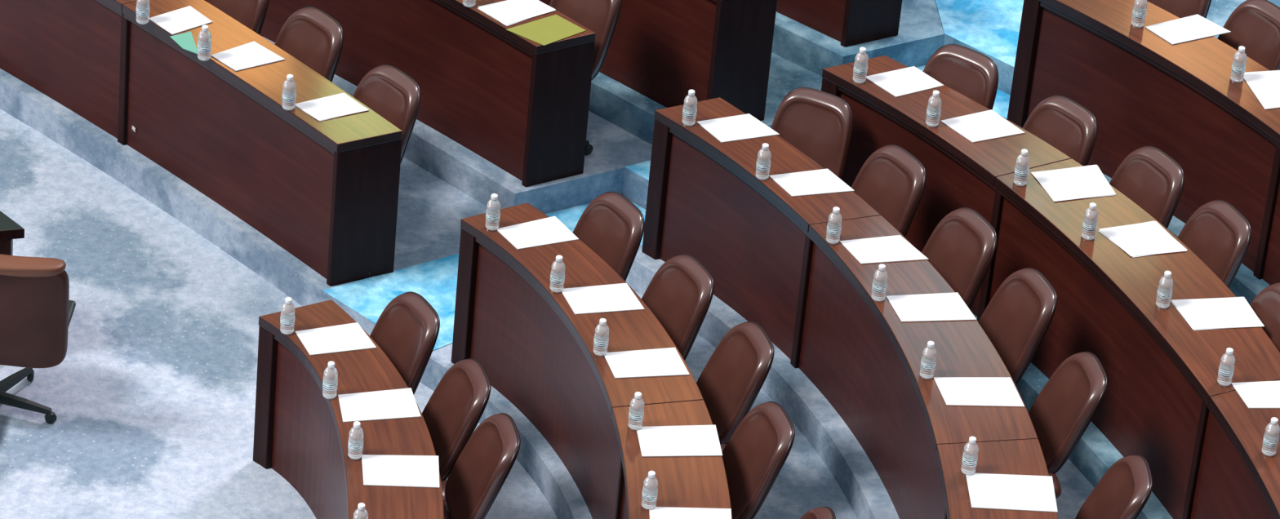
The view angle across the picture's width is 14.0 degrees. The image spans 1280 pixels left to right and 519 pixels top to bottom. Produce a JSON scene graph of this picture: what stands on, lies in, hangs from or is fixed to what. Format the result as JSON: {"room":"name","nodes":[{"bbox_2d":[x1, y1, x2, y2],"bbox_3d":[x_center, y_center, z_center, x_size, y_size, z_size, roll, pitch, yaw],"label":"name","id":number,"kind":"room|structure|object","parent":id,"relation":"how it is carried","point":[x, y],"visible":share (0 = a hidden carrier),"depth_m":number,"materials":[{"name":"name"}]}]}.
{"room":"assembly chamber","nodes":[
{"label":"assembly chamber","id":0,"kind":"room"},
{"bbox_2d":[0,109,557,518],"bbox_3d":[1.266,-2.688,30.078,26.000,0.200,37.000,6,34,0],"label":"floor","id":1,"kind":"structure","parent":0,"point":[152,395],"depth_m":24.61,"materials":[{"name":"carpet"}]},
{"bbox_2d":[0,210,24,255],"bbox_3d":[-3.446,0.086,24.451,1.024,0.760,0.462,-5,35,-15],"label":"conference table","id":2,"kind":"object","parent":1,"relation":"on","point":[10,230],"visible":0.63,"depth_m":24.21,"materials":[{"name":"brown wood"}]},
{"bbox_2d":[0,253,75,423],"bbox_3d":[-2.947,0.285,23.958,0.711,1.061,0.675,7,34,2],"label":"office chair","id":3,"kind":"object","parent":1,"relation":"on","point":[37,310],"visible":1,"depth_m":23.62,"materials":[{"name":"brown leather"}]},
{"bbox_2d":[253,299,444,518],"bbox_3d":[-1.237,1.174,23.108,0.603,0.820,2.314,-4,35,-13],"label":"desk","id":4,"kind":"object","parent":1,"relation":"on","point":[301,434],"visible":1,"depth_m":23.49,"materials":[{"name":"brown wood"}]},
{"bbox_2d":[280,297,295,334],"bbox_3d":[-1.593,0.252,23.521,0.067,0.182,0.067,6,34,0],"label":"water bottle","id":5,"kind":"object","parent":4,"relation":"on","point":[287,317],"visible":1,"depth_m":23.50,"materials":[{"name":"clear plastic"}]},
{"bbox_2d":[322,361,337,399],"bbox_3d":[-1.377,0.534,23.135,0.067,0.182,0.067,8,34,4],"label":"water bottle","id":6,"kind":"object","parent":4,"relation":"on","point":[330,383],"visible":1,"depth_m":23.11,"materials":[{"name":"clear plastic"}]},
{"bbox_2d":[294,322,376,355],"bbox_3d":[-1.378,0.363,23.546,0.321,0.004,0.208,-8,36,-19],"label":"document","id":7,"kind":"object","parent":4,"relation":"on","point":[351,336],"visible":1,"depth_m":23.55,"materials":[{"name":"white paper"}]},
{"bbox_2d":[347,421,363,460],"bbox_3d":[-1.244,0.790,22.776,0.067,0.182,0.067,-17,40,-30],"label":"water bottle","id":8,"kind":"object","parent":4,"relation":"on","point":[355,446],"visible":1,"depth_m":22.75,"materials":[{"name":"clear plastic"}]},
{"bbox_2d":[353,502,368,518],"bbox_3d":[-1.198,1.124,22.290,0.067,0.182,0.067,29,40,30],"label":"water bottle","id":9,"kind":"object","parent":4,"relation":"on","point":[361,513],"visible":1,"depth_m":22.24,"materials":[{"name":"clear plastic"}]},
{"bbox_2d":[337,387,421,422],"bbox_3d":[-1.170,0.650,23.153,0.352,0.004,0.218,-4,35,-14],"label":"document","id":10,"kind":"object","parent":4,"relation":"on","point":[401,403],"visible":1,"depth_m":23.15,"materials":[{"name":"white paper"}]},
{"bbox_2d":[361,454,439,488],"bbox_3d":[-1.049,0.924,22.765,0.339,0.004,0.231,2,34,-5],"label":"document","id":11,"kind":"object","parent":4,"relation":"on","point":[402,471],"visible":1,"depth_m":22.76,"materials":[{"name":"white paper"}]},
{"bbox_2d":[369,291,439,395],"bbox_3d":[-1.197,0.646,23.775,0.490,0.950,0.436,-15,39,-27],"label":"swivel chair","id":12,"kind":"object","parent":1,"relation":"on","point":[406,331],"visible":0.33,"depth_m":23.63,"materials":[{"name":"brown leather"}]},
{"bbox_2d":[422,358,491,499],"bbox_3d":[-0.950,0.921,23.405,0.490,0.950,0.436,-6,36,-16],"label":"swivel chair","id":13,"kind":"object","parent":1,"relation":"on","point":[455,407],"visible":0.64,"depth_m":23.25,"materials":[{"name":"brown leather"}]},
{"bbox_2d":[443,413,520,518],"bbox_3d":[-0.809,1.150,23.086,0.490,0.950,0.436,-4,35,-13],"label":"swivel chair","id":14,"kind":"object","parent":1,"relation":"on","point":[477,476],"visible":0.96,"depth_m":22.95,"materials":[{"name":"brown leather"}]},
{"bbox_2d":[0,68,857,518],"bbox_3d":[0.040,-5.214,33.299,28.930,0.170,28.980,6,34,0],"label":"floor","id":15,"kind":"structure","parent":0,"point":[430,210],"depth_m":25.40,"materials":[{"name":"carpet"}]},
{"bbox_2d":[0,0,402,286],"bbox_3d":[-2.333,-0.884,25.684,3.010,0.820,0.391,31,42,33],"label":"desk","id":16,"kind":"object","parent":15,"relation":"on","point":[326,192],"visible":0.98,"depth_m":25.30,"materials":[{"name":"brown wood"}]},
{"bbox_2d":[136,0,150,24],"bbox_3d":[-2.417,-1.234,25.291,0.067,0.182,0.067,-18,41,-31],"label":"water bottle","id":17,"kind":"object","parent":16,"relation":"on","point":[143,6],"visible":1,"depth_m":25.28,"materials":[{"name":"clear plastic"}]},
{"bbox_2d":[149,5,212,34],"bbox_3d":[-2.243,-1.169,25.379,0.253,0.004,0.182,-20,42,-32],"label":"document","id":18,"kind":"object","parent":16,"relation":"on","point":[186,18],"visible":1,"depth_m":25.38,"materials":[{"name":"white paper"}]},
{"bbox_2d":[169,31,197,53],"bbox_3d":[-2.181,-1.044,25.205,0.114,0.003,0.203,-15,39,-28],"label":"folder","id":19,"kind":"object","parent":16,"relation":"on","point":[185,40],"visible":1,"depth_m":25.22,"materials":[{"name":"green paper"}]},
{"bbox_2d":[197,24,211,61],"bbox_3d":[-2.098,-1.047,25.062,0.067,0.182,0.067,-13,38,-25],"label":"water bottle","id":20,"kind":"object","parent":16,"relation":"on","point":[204,42],"visible":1,"depth_m":25.04,"materials":[{"name":"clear plastic"}]},
{"bbox_2d":[211,40,284,71],"bbox_3d":[-1.895,-0.978,25.147,0.288,0.004,0.212,-20,42,-33],"label":"document","id":21,"kind":"object","parent":16,"relation":"on","point":[250,55],"visible":1,"depth_m":25.15,"materials":[{"name":"white paper"}]},
{"bbox_2d":[281,74,296,110],"bbox_3d":[-1.670,-0.799,24.757,0.067,0.182,0.067,-25,45,-37],"label":"water bottle","id":22,"kind":"object","parent":16,"relation":"on","point":[289,90],"visible":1,"depth_m":24.73,"materials":[{"name":"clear plastic"}]},
{"bbox_2d":[295,92,368,121],"bbox_3d":[-1.473,-0.727,24.838,0.311,0.004,0.188,-15,39,-27],"label":"document","id":23,"kind":"object","parent":16,"relation":"on","point":[340,104],"visible":1,"depth_m":24.84,"materials":[{"name":"white paper"}]},
{"bbox_2d":[204,0,269,34],"bbox_3d":[-2.102,-0.951,25.698,0.436,0.950,0.490,32,42,33],"label":"swivel chair","id":24,"kind":"object","parent":15,"relation":"on","point":[251,13],"visible":0.18,"depth_m":25.54,"materials":[{"name":"brown leather"}]},
{"bbox_2d":[275,6,343,82],"bbox_3d":[-1.725,-0.721,25.413,0.490,0.950,0.436,-24,44,-37],"label":"swivel chair","id":25,"kind":"object","parent":15,"relation":"on","point":[310,35],"visible":0.41,"depth_m":25.28,"materials":[{"name":"brown leather"}]},
{"bbox_2d":[352,64,421,275],"bbox_3d":[-1.336,-0.424,25.029,0.491,0.950,0.419,-25,44,-37],"label":"swivel chair","id":26,"kind":"object","parent":15,"relation":"on","point":[386,90],"visible":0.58,"depth_m":24.89,"materials":[{"name":"brown leather"}]},
{"bbox_2d":[322,202,645,351],"bbox_3d":[-0.577,0.042,25.298,1.908,0.004,0.762,-18,41,-31],"label":"carpet","id":27,"kind":"object","parent":15,"relation":"on","point":[436,281],"visible":0.3,"depth_m":25.07,"materials":[{"name":"blue carpet"}]},
{"bbox_2d":[451,202,732,518],"bbox_3d":[-0.117,0.961,23.279,0.740,0.820,3.193,-5,35,-15],"label":"desk","id":28,"kind":"object","parent":15,"relation":"on","point":[532,348],"visible":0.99,"depth_m":23.77,"materials":[{"name":"brown wood"}]},
{"bbox_2d":[484,193,500,231],"bbox_3d":[-0.679,-0.223,24.049,0.067,0.182,0.067,26,39,28],"label":"water bottle","id":29,"kind":"object","parent":28,"relation":"on","point":[493,206],"visible":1,"depth_m":24.03,"materials":[{"name":"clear plastic"}]},
{"bbox_2d":[496,216,578,249],"bbox_3d":[-0.474,-0.117,24.081,0.325,0.004,0.211,-13,38,-25],"label":"document","id":30,"kind":"object","parent":28,"relation":"on","point":[549,230],"visible":1,"depth_m":24.08,"materials":[{"name":"white paper"}]},
{"bbox_2d":[549,255,565,293],"bbox_3d":[-0.374,0.062,23.672,0.067,0.182,0.067,-8,36,-20],"label":"water bottle","id":31,"kind":"object","parent":28,"relation":"on","point":[557,275],"visible":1,"depth_m":23.65,"materials":[{"name":"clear plastic"}]},
{"bbox_2d":[593,318,608,356],"bbox_3d":[-0.172,0.345,23.283,0.067,0.182,0.067,27,40,29],"label":"water bottle","id":32,"kind":"object","parent":28,"relation":"on","point":[601,340],"visible":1,"depth_m":23.26,"materials":[{"name":"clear plastic"}]},
{"bbox_2d":[561,283,644,315],"bbox_3d":[-0.172,0.181,23.684,0.342,0.004,0.214,-5,35,-15],"label":"document","id":33,"kind":"object","parent":28,"relation":"on","point":[620,297],"visible":1,"depth_m":23.68,"materials":[{"name":"white paper"}]},
{"bbox_2d":[627,391,644,430],"bbox_3d":[-0.015,0.663,22.837,0.067,0.182,0.067,23,38,24],"label":"water bottle","id":34,"kind":"object","parent":28,"relation":"on","point":[636,413],"visible":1,"depth_m":22.82,"materials":[{"name":"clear plastic"}]},
{"bbox_2d":[604,347,689,378],"bbox_3d":[0.028,0.468,23.290,0.348,0.004,0.212,-4,35,-14],"label":"document","id":35,"kind":"object","parent":28,"relation":"on","point":[667,362],"visible":1,"depth_m":23.29,"materials":[{"name":"white paper"}]},
{"bbox_2d":[641,471,657,510],"bbox_3d":[0.044,0.990,22.363,0.067,0.182,0.067,-5,35,-15],"label":"water bottle","id":36,"kind":"object","parent":28,"relation":"on","point":[650,490],"visible":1,"depth_m":22.34,"materials":[{"name":"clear plastic"}]},
{"bbox_2d":[636,425,722,457],"bbox_3d":[0.171,0.796,22.826,0.358,0.004,0.226,0,34,-9],"label":"document","id":37,"kind":"object","parent":28,"relation":"on","point":[689,440],"visible":1,"depth_m":22.82,"materials":[{"name":"white paper"}]},
{"bbox_2d":[648,506,731,518],"bbox_3d":[0.220,1.140,22.326,0.363,0.004,0.238,2,34,-6],"label":"document","id":38,"kind":"object","parent":28,"relation":"on","point":[658,513],"visible":1,"depth_m":22.39,"materials":[{"name":"white paper"}]},
{"bbox_2d":[573,191,644,280],"bbox_3d":[-0.270,0.188,24.279,0.490,0.950,0.436,-18,41,-31],"label":"swivel chair","id":39,"kind":"object","parent":15,"relation":"on","point":[611,225],"visible":0.29,"depth_m":24.14,"materials":[{"name":"brown leather"}]},
{"bbox_2d":[641,253,714,360],"bbox_3d":[0.046,0.472,23.906,0.490,0.950,0.436,-14,39,-26],"label":"swivel chair","id":40,"kind":"object","parent":15,"relation":"on","point":[679,295],"visible":0.38,"depth_m":23.76,"materials":[{"name":"brown leather"}]},
{"bbox_2d":[696,321,774,452],"bbox_3d":[0.312,0.762,23.517,0.490,0.950,0.436,-8,36,-19],"label":"swivel chair","id":41,"kind":"object","parent":15,"relation":"on","point":[732,379],"visible":0.58,"depth_m":23.38,"materials":[{"name":"brown leather"}]},
{"bbox_2d":[721,401,795,518],"bbox_3d":[0.390,1.106,23.020,0.490,0.950,0.436,-6,36,-17],"label":"swivel chair","id":42,"kind":"object","parent":15,"relation":"on","point":[758,449],"visible":0.7,"depth_m":22.88,"materials":[{"name":"brown leather"}]},
{"bbox_2d":[800,506,835,518],"bbox_3d":[0.561,1.506,22.454,0.490,0.950,0.436,4,34,-2],"label":"swivel chair","id":43,"kind":"object","parent":15,"relation":"on","point":[823,513],"visible":1,"depth_m":22.29,"materials":[{"name":"brown leather"}]},
{"bbox_2d":[262,35,1093,518],"bbox_3d":[0.699,-5.269,33.171,27.629,0.170,29.060,6,34,0],"label":"floor","id":44,"kind":"structure","parent":0,"point":[615,148],"depth_m":25.22,"materials":[{"name":"carpet"}]},
{"bbox_2d":[259,0,595,186],"bbox_3d":[-1.108,-1.141,25.936,2.050,0.820,0.344,29,41,31],"label":"desk","id":45,"kind":"object","parent":44,"relation":"on","point":[520,104],"visible":0.88,"depth_m":25.61,"materials":[{"name":"brown wood"}]},
{"bbox_2d":[462,0,475,7],"bbox_3d":[-0.828,-1.319,25.342,0.067,0.182,0.067,22,37,23],"label":"water bottle","id":46,"kind":"object","parent":45,"relation":"on","point":[468,3],"visible":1,"depth_m":25.36,"materials":[{"name":"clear plastic"}]},
{"bbox_2d":[477,0,555,26],"bbox_3d":[-0.602,-1.225,25.394,0.331,0.004,0.214,-19,41,-32],"label":"document","id":47,"kind":"object","parent":45,"relation":"on","point":[508,12],"visible":1,"depth_m":25.38,"materials":[{"name":"white paper"}]},
{"bbox_2d":[506,14,586,45],"bbox_3d":[-0.456,-1.115,25.253,0.328,0.003,0.213,-21,42,-34],"label":"folder","id":48,"kind":"object","parent":45,"relation":"on","point":[552,28],"visible":1,"depth_m":25.25,"materials":[{"name":"yellow paper"}]},
{"bbox_2d":[549,0,622,155],"bbox_3d":[-0.376,-0.927,25.606,0.419,0.950,0.491,31,42,33],"label":"swivel chair","id":49,"kind":"object","parent":44,"relation":"on","point":[601,17],"visible":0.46,"depth_m":25.45,"materials":[{"name":"brown leather"}]},
{"bbox_2d":[624,160,650,180],"bbox_3d":[0.561,-0.343,25.727,0.982,0.004,0.856,-14,39,-26],"label":"carpet","id":50,"kind":"object","parent":44,"relation":"on","point":[642,169],"visible":0.1,"depth_m":25.80,"materials":[{"name":"blue carpet"}]},
{"bbox_2d":[770,87,853,180],"bbox_3d":[0.743,-0.294,24.833,0.436,0.950,0.490,18,36,18],"label":"swivel chair","id":51,"kind":"object","parent":44,"relation":"on","point":[818,123],"visible":0.37,"depth_m":24.73,"materials":[{"name":"brown leather"}]},
{"bbox_2d":[641,97,1057,518],"bbox_3d":[1.091,0.705,23.526,0.899,0.820,4.176,-7,36,-17],"label":"curved desk","id":52,"kind":"object","parent":44,"relation":"on","point":[767,255],"visible":0.96,"depth_m":24.06,"materials":[{"name":"brown wood"}]},
{"bbox_2d":[681,88,697,125],"bbox_3d":[0.237,-0.722,24.612,0.067,0.182,0.067,3,34,-4],"label":"water bottle","id":53,"kind":"object","parent":52,"relation":"on","point":[690,105],"visible":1,"depth_m":24.59,"materials":[{"name":"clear plastic"}]},
{"bbox_2d":[696,113,779,142],"bbox_3d":[0.465,-0.623,24.659,0.343,0.004,0.204,-9,37,-21],"label":"document","id":54,"kind":"object","parent":52,"relation":"on","point":[743,126],"visible":1,"depth_m":24.66,"materials":[{"name":"white paper"}]},
{"bbox_2d":[755,142,771,180],"bbox_3d":[0.578,-0.460,24.276,0.067,0.182,0.067,11,34,8],"label":"water bottle","id":55,"kind":"object","parent":52,"relation":"on","point":[762,166],"visible":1,"depth_m":24.25,"materials":[{"name":"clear plastic"}]},
{"bbox_2d":[768,168,854,196],"bbox_3d":[0.803,-0.356,24.314,0.353,0.004,0.203,-7,36,-18],"label":"document","id":56,"kind":"object","parent":52,"relation":"on","point":[822,181],"visible":1,"depth_m":24.31,"materials":[{"name":"white paper"}]},
{"bbox_2d":[826,206,842,244],"bbox_3d":[0.893,-0.160,23.877,0.067,0.182,0.067,-2,35,-11],"label":"water bottle","id":57,"kind":"object","parent":52,"relation":"on","point":[834,223],"visible":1,"depth_m":23.85,"materials":[{"name":"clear plastic"}]},
{"bbox_2d":[871,263,888,302],"bbox_3d":[1.086,0.102,23.518,0.067,0.182,0.067,0,34,-8],"label":"water bottle","id":58,"kind":"object","parent":52,"relation":"on","point":[879,286],"visible":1,"depth_m":23.49,"materials":[{"name":"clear plastic"}]},
{"bbox_2d":[839,235,928,264],"bbox_3d":[1.121,-0.042,23.896,0.363,0.004,0.210,-6,36,-16],"label":"document","id":59,"kind":"object","parent":52,"relation":"on","point":[895,248],"visible":1,"depth_m":23.89,"materials":[{"name":"white paper"}]},
{"bbox_2d":[920,341,937,379],"bbox_3d":[1.280,0.443,23.043,0.067,0.182,0.067,22,37,23],"label":"water bottle","id":60,"kind":"object","parent":52,"relation":"on","point":[928,361],"visible":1,"depth_m":23.02,"materials":[{"name":"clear plastic"}]},
{"bbox_2d":[885,292,976,322],"bbox_3d":[1.318,0.220,23.538,0.370,0.004,0.217,-3,35,-12],"label":"document","id":61,"kind":"object","parent":52,"relation":"on","point":[938,307],"visible":1,"depth_m":23.53,"materials":[{"name":"white paper"}]},
{"bbox_2d":[960,436,978,475],"bbox_3d":[1.428,0.846,22.470,0.067,0.182,0.067,-18,41,-31],"label":"water bottle","id":62,"kind":"object","parent":52,"relation":"on","point":[970,456],"visible":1,"depth_m":22.44,"materials":[{"name":"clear plastic"}]},
{"bbox_2d":[933,377,1024,407],"bbox_3d":[1.500,0.588,23.021,0.374,0.004,0.219,0,34,-8],"label":"document","id":63,"kind":"object","parent":52,"relation":"on","point":[954,391],"visible":1,"depth_m":23.02,"materials":[{"name":"white paper"}]},
{"bbox_2d":[965,473,1057,512],"bbox_3d":[1.601,1.004,22.421,0.378,0.004,0.255,3,34,-4],"label":"document","id":64,"kind":"object","parent":52,"relation":"on","point":[988,491],"visible":1,"depth_m":22.42,"materials":[{"name":"white paper"}]},
{"bbox_2d":[850,144,926,237],"bbox_3d":[1.045,-0.036,24.495,0.490,0.950,0.436,-18,41,-31],"label":"swivel chair","id":65,"kind":"object","parent":44,"relation":"on","point":[891,180],"visible":0.28,"depth_m":24.36,"materials":[{"name":"brown leather"}]},
{"bbox_2d":[920,207,997,309],"bbox_3d":[1.347,0.257,24.107,0.490,0.950,0.436,-14,39,-27],"label":"swivel chair","id":66,"kind":"object","parent":44,"relation":"on","point":[962,246],"visible":0.31,"depth_m":23.96,"materials":[{"name":"brown leather"}]},
{"bbox_2d":[977,267,1057,386],"bbox_3d":[1.595,0.525,23.747,0.490,0.950,0.436,-10,37,-21],"label":"swivel chair","id":67,"kind":"object","parent":44,"relation":"on","point":[1019,315],"visible":0.42,"depth_m":23.60,"materials":[{"name":"brown leather"}]},
{"bbox_2d":[1028,351,1107,498],"bbox_3d":[1.781,0.880,23.249,0.490,0.950,0.436,-3,35,-13],"label":"swivel chair","id":68,"kind":"object","parent":44,"relation":"on","point":[1064,408],"visible":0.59,"depth_m":23.10,"materials":[{"name":"brown leather"}]},
{"bbox_2d":[1075,454,1152,518],"bbox_3d":[1.927,1.299,22.652,0.490,0.950,0.436,2,34,-5],"label":"swivel chair","id":69,"kind":"object","parent":44,"relation":"on","point":[1125,489],"visible":1,"depth_m":22.50,"materials":[{"name":"brown leather"}]},
{"bbox_2d":[588,52,1173,518],"bbox_3d":[1.277,-5.399,33.142,26.503,0.170,28.900,6,34,0],"label":"floor","id":70,"kind":"structure","parent":0,"point":[611,100],"depth_m":26.00,"materials":[{"name":"carpet"}]},
{"bbox_2d":[539,0,777,120],"bbox_3d":[-0.165,-1.372,26.107,1.904,0.820,0.321,29,40,30],"label":"desk","id":71,"kind":"object","parent":70,"relation":"on","point":[661,51],"visible":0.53,"depth_m":25.75,"materials":[{"name":"brown wood"}]},
{"bbox_2d":[922,44,998,110],"bbox_3d":[1.428,-0.508,24.944,0.436,0.950,0.490,24,38,25],"label":"swivel chair","id":72,"kind":"object","parent":70,"relation":"on","point":[965,70],"visible":0.31,"depth_m":24.83,"materials":[{"name":"brown leather"}]},
{"bbox_2d":[915,65,1010,118],"bbox_3d":[1.550,-1.092,26.670,0.902,0.004,1.653,11,34,8],"label":"carpet","id":73,"kind":"object","parent":70,"relation":"on","point":[1001,105],"depth_m":26.27,"materials":[{"name":"blue carpet"}]},
{"bbox_2d":[821,55,1279,518],"bbox_3d":[2.198,0.504,23.678,0.896,0.820,4.387,-12,38,-24],"label":"curved desk","id":74,"kind":"object","parent":70,"relation":"on","point":[1164,403],"visible":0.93,"depth_m":23.74,"materials":[{"name":"brown wood"}]},
{"bbox_2d":[852,46,868,83],"bbox_3d":[1.051,-0.927,24.729,0.067,0.182,0.067,21,37,22],"label":"water bottle","id":75,"kind":"object","parent":74,"relation":"on","point":[860,64],"visible":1,"depth_m":24.70,"materials":[{"name":"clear plastic"}]},
{"bbox_2d":[866,66,943,97],"bbox_3d":[1.261,-0.851,24.805,0.318,0.004,0.210,-14,39,-26],"label":"document","id":76,"kind":"object","parent":74,"relation":"on","point":[909,80],"visible":1,"depth_m":24.80,"materials":[{"name":"white paper"}]},
{"bbox_2d":[925,89,942,127],"bbox_3d":[1.384,-0.713,24.460,0.067,0.182,0.067,-11,37,-23],"label":"water bottle","id":77,"kind":"object","parent":74,"relation":"on","point":[934,106],"visible":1,"depth_m":24.43,"materials":[{"name":"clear plastic"}]},
{"bbox_2d":[940,109,1025,142],"bbox_3d":[1.617,-0.626,24.524,0.329,0.004,0.231,-13,38,-25],"label":"document","id":78,"kind":"object","parent":74,"relation":"on","point":[987,125],"visible":1,"depth_m":24.52,"materials":[{"name":"white paper"}]},
{"bbox_2d":[1013,148,1030,186],"bbox_3d":[1.772,-0.430,24.098,0.067,0.182,0.067,-6,36,-17],"label":"water bottle","id":79,"kind":"object","parent":74,"relation":"on","point":[1023,161],"visible":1,"depth_m":24.07,"materials":[{"name":"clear plastic"}]},
{"bbox_2d":[1031,164,1115,201],"bbox_3d":[2.019,-0.354,24.180,0.337,0.004,0.257,-7,36,-17],"label":"document","id":80,"kind":"object","parent":74,"relation":"on","point":[1085,181],"visible":1,"depth_m":24.18,"materials":[{"name":"white paper"}]},
{"bbox_2d":[1081,202,1098,239],"bbox_3d":[2.059,-0.177,23.767,0.067,0.182,0.067,-5,35,-15],"label":"water bottle","id":81,"kind":"object","parent":74,"relation":"on","point":[1090,223],"visible":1,"depth_m":23.75,"materials":[{"name":"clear plastic"}]},
{"bbox_2d":[1097,220,1187,257],"bbox_3d":[2.304,-0.088,23.829,0.338,0.004,0.269,-9,37,-20],"label":"document","id":82,"kind":"object","parent":74,"relation":"on","point":[1146,238],"visible":1,"depth_m":23.83,"materials":[{"name":"white paper"}]},
{"bbox_2d":[1155,271,1173,308],"bbox_3d":[2.359,0.133,23.352,0.067,0.182,0.067,17,36,17],"label":"water bottle","id":83,"kind":"object","parent":74,"relation":"on","point":[1164,293],"visible":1,"depth_m":23.33,"materials":[{"name":"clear plastic"}]},
{"bbox_2d":[1170,297,1264,330],"bbox_3d":[2.597,0.243,23.383,0.374,0.004,0.239,-3,35,-12],"label":"document","id":84,"kind":"object","parent":74,"relation":"on","point":[1213,313],"visible":1,"depth_m":23.38,"materials":[{"name":"white paper"}]},
{"bbox_2d":[1217,347,1235,386],"bbox_3d":[2.583,0.470,22.886,0.067,0.182,0.067,-7,36,-18],"label":"water bottle","id":85,"kind":"object","parent":74,"relation":"on","point":[1226,368],"visible":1,"depth_m":22.86,"materials":[{"name":"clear plastic"}]},
{"bbox_2d":[1231,381,1279,408],"bbox_3d":[2.797,0.600,22.885,0.347,0.004,0.213,-2,35,-11],"label":"document","id":86,"kind":"object","parent":74,"relation":"on","point":[1264,394],"visible":1,"depth_m":22.88,"materials":[{"name":"white paper"}]},
{"bbox_2d":[1261,417,1279,456],"bbox_3d":[2.730,0.764,22.474,0.067,0.182,0.067,-24,44,-36],"label":"water bottle","id":87,"kind":"object","parent":74,"relation":"on","point":[1271,437],"visible":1,"depth_m":22.45,"materials":[{"name":"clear plastic"}]},
{"bbox_2d":[1022,94,1097,165],"bbox_3d":[1.860,-0.264,24.645,0.490,0.950,0.436,-24,44,-36],"label":"swivel chair","id":88,"kind":"object","parent":70,"relation":"on","point":[1060,122],"visible":0.36,"depth_m":24.51,"materials":[{"name":"brown leather"}]},
{"bbox_2d":[1109,145,1184,228],"bbox_3d":[2.234,-0.027,24.349,0.490,0.950,0.436,-18,40,-30],"label":"swivel chair","id":89,"kind":"object","parent":70,"relation":"on","point":[1148,176],"visible":0.23,"depth_m":24.21,"materials":[{"name":"brown leather"}]},
{"bbox_2d":[1177,200,1251,288],"bbox_3d":[2.504,0.220,24.023,0.490,0.950,0.436,-13,38,-26],"label":"swivel chair","id":90,"kind":"object","parent":70,"relation":"on","point":[1219,234],"visible":0.35,"depth_m":23.87,"materials":[{"name":"brown leather"}]},
{"bbox_2d":[1249,282,1279,352],"bbox_3d":[2.719,0.587,23.512,0.490,0.950,0.436,-9,37,-21],"label":"swivel chair","id":91,"kind":"object","parent":70,"relation":"on","point":[1266,304],"visible":0.15,"depth_m":23.42,"materials":[{"name":"brown leather"}]},
{"bbox_2d":[771,0,1270,304],"bbox_3d":[1.550,-6.248,34.129,26.125,0.170,26.290,6,34,0],"label":"floor","id":92,"kind":"structure","parent":0,"point":[921,33],"depth_m":26.36,"materials":[{"name":"carpet"}]},
{"bbox_2d":[776,0,902,46],"bbox_3d":[0.556,-1.772,26.496,1.777,0.820,0.303,27,39,28],"label":"desk","id":93,"kind":"object","parent":92,"relation":"on","point":[849,22],"visible":0.9,"depth_m":26.29,"materials":[{"name":"brown wood"}]},
{"bbox_2d":[935,0,1023,67],"bbox_3d":[2.088,-1.338,26.806,1.138,0.004,1.871,6,34,0],"label":"carpet","id":94,"kind":"object","parent":92,"relation":"on","point":[990,27],"visible":0.33,"depth_m":26.56,"materials":[{"name":"blue carpet"}]},
{"bbox_2d":[1007,0,1279,284],"bbox_3d":[2.857,-0.426,24.841,0.522,0.820,2.668,-20,42,-33],"label":"desk","id":95,"kind":"object","parent":92,"relation":"on","point":[1140,88],"visible":0.87,"depth_m":25.03,"materials":[{"name":"brown wood"}]},
{"bbox_2d":[1131,0,1147,27],"bbox_3d":[2.407,-1.208,25.033,0.067,0.182,0.067,9,34,6],"label":"water bottle","id":96,"kind":"object","parent":95,"relation":"on","point":[1140,8],"visible":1,"depth_m":25.02,"materials":[{"name":"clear plastic"}]},
{"bbox_2d":[1145,13,1231,44],"bbox_3d":[2.644,-1.110,25.082,0.370,0.004,0.197,-14,39,-26],"label":"document","id":97,"kind":"object","parent":95,"relation":"on","point":[1194,27],"visible":1,"depth_m":25.07,"materials":[{"name":"white paper"}]},
{"bbox_2d":[1230,45,1247,82],"bbox_3d":[2.845,-0.931,24.687,0.067,0.182,0.067,-18,40,-30],"label":"water bottle","id":98,"kind":"object","parent":95,"relation":"on","point":[1239,61],"visible":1,"depth_m":24.66,"materials":[{"name":"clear plastic"}]},
{"bbox_2d":[1243,70,1279,109],"bbox_3d":[3.055,-0.813,24.703,0.314,0.004,0.325,-5,35,-16],"label":"document","id":99,"kind":"object","parent":95,"relation":"on","point":[1265,85],"visible":1,"depth_m":24.70,"materials":[{"name":"white paper"}]},
{"bbox_2d":[1146,0,1211,17],"bbox_3d":[2.498,-0.969,25.473,0.490,0.950,0.436,-26,45,-38],"label":"swivel chair","id":100,"kind":"object","parent":92,"relation":"on","point":[1180,8],"visible":0.21,"depth_m":25.33,"materials":[{"name":"brown leather"}]},
{"bbox_2d":[1217,0,1279,70],"bbox_3d":[2.860,-0.758,25.213,0.490,0.950,0.436,-22,43,-34],"label":"swivel chair","id":101,"kind":"object","parent":92,"relation":"on","point":[1254,25],"visible":0.26,"depth_m":25.10,"materials":[{"name":"brown leather"}]},
{"bbox_2d":[1205,0,1279,38],"bbox_3d":[8.977,-6.011,34.543,11.296,0.170,25.062,6,34,0],"label":"floor","id":102,"kind":"structure","parent":0,"point":[1220,11],"depth_m":26.54,"materials":[{"name":"carpet"}]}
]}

